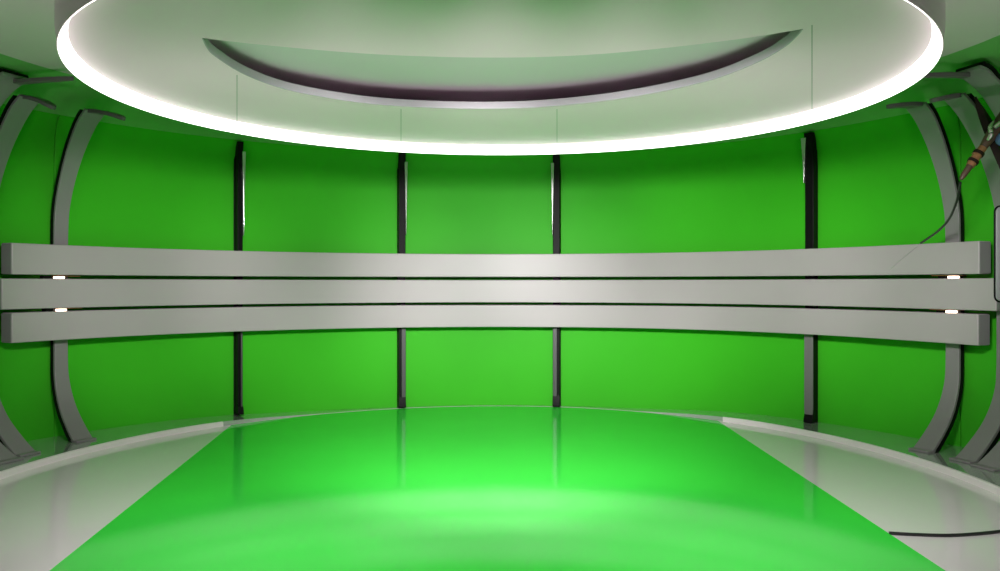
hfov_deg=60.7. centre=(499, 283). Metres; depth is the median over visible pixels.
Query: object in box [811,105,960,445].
wall panel
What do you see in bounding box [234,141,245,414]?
wall post
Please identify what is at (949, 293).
wall bar
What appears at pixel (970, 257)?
wall bar
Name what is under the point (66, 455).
trim
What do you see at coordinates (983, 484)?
trim
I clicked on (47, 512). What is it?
floor
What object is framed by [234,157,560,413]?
wall
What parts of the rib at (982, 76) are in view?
arm, backing rail, foot plate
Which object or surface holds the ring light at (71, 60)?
attached to the ceiling disc
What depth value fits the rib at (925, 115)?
7.64 m
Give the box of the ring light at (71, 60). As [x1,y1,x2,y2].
[57,0,942,154]
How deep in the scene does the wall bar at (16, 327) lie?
9.37 m
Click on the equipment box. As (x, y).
(997, 209)
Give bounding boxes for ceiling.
[0,0,999,75]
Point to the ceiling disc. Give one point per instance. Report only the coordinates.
(456, 72)
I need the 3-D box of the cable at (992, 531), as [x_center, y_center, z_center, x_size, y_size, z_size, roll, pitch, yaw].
[2.986,1.520,5.274,1.232,0.019,0.140,0,0,-11]
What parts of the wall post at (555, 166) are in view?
silver blade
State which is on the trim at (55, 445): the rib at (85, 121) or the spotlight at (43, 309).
the rib at (85, 121)
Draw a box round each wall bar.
[0,278,999,310]
[1,241,990,276]
[1,305,989,345]
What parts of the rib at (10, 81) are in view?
foot plate, backing rail, arm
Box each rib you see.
[0,68,73,464]
[0,94,55,456]
[50,108,125,442]
[886,102,963,453]
[923,61,999,471]
[929,92,999,463]
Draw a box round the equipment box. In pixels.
[994,205,999,302]
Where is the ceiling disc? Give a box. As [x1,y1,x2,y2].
[54,0,945,144]
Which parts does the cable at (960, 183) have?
cord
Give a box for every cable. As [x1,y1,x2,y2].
[889,530,999,536]
[892,182,961,267]
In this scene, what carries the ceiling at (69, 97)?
attached to the wall
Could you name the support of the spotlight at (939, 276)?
attached to the wall bar at (949, 293)
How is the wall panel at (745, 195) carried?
attached to the wall
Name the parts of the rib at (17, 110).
backing rail, foot plate, arm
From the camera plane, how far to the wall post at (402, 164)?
10.49 m
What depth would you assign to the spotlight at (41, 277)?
8.04 m
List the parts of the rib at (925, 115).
arm, foot plate, backing rail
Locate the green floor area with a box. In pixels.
[50,406,944,570]
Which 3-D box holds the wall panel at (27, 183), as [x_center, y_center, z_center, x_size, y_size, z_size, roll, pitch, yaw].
[-4.471,-0.062,7.936,0.146,3.180,0.742,0,0,26]
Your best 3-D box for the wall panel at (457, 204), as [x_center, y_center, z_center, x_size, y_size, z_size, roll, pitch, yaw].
[-0.259,-0.062,10.681,1.935,3.180,0.225,0,0,-3]
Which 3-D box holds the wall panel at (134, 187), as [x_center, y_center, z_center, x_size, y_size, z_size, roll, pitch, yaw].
[-3.689,-0.062,9.030,0.228,3.180,1.978,0,0,42]
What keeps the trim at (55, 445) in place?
attached to the wall
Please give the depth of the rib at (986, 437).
7.17 m
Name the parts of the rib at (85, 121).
backing rail, foot plate, arm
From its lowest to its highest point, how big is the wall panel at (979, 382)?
3.180 m
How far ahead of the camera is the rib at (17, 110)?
7.43 m
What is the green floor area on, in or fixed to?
on the floor
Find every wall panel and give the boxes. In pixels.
[0,104,58,440]
[54,115,238,435]
[239,140,401,413]
[402,152,552,406]
[560,131,810,419]
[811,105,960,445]
[959,98,999,446]
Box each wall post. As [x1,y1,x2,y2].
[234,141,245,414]
[398,153,407,407]
[551,154,559,406]
[801,132,817,422]
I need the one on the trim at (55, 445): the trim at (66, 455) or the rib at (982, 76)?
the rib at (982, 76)
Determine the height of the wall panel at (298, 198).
3.180 m
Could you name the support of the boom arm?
attached to the rib at (982, 76)
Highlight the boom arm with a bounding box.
[959,97,999,179]
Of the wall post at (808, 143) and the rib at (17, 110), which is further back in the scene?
the wall post at (808, 143)
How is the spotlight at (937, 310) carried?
attached to the wall bar at (16, 327)
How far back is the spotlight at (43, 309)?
8.05 m
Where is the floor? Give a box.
[0,406,999,570]
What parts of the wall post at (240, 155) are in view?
silver blade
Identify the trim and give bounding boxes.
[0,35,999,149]
[0,405,999,486]
[0,421,222,479]
[723,417,999,495]
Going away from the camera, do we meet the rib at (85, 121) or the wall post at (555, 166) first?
the rib at (85, 121)
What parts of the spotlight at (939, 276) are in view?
copper plate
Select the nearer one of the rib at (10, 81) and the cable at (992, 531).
the cable at (992, 531)
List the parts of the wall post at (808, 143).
silver blade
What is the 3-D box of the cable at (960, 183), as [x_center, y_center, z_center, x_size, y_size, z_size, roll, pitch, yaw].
[3.718,-0.466,7.334,0.190,0.642,1.597,0,0,7]
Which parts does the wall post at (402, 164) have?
silver blade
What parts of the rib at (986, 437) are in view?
arm, foot plate, backing rail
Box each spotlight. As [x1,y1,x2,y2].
[40,276,79,278]
[42,308,71,310]
[930,309,962,312]
[932,275,966,277]

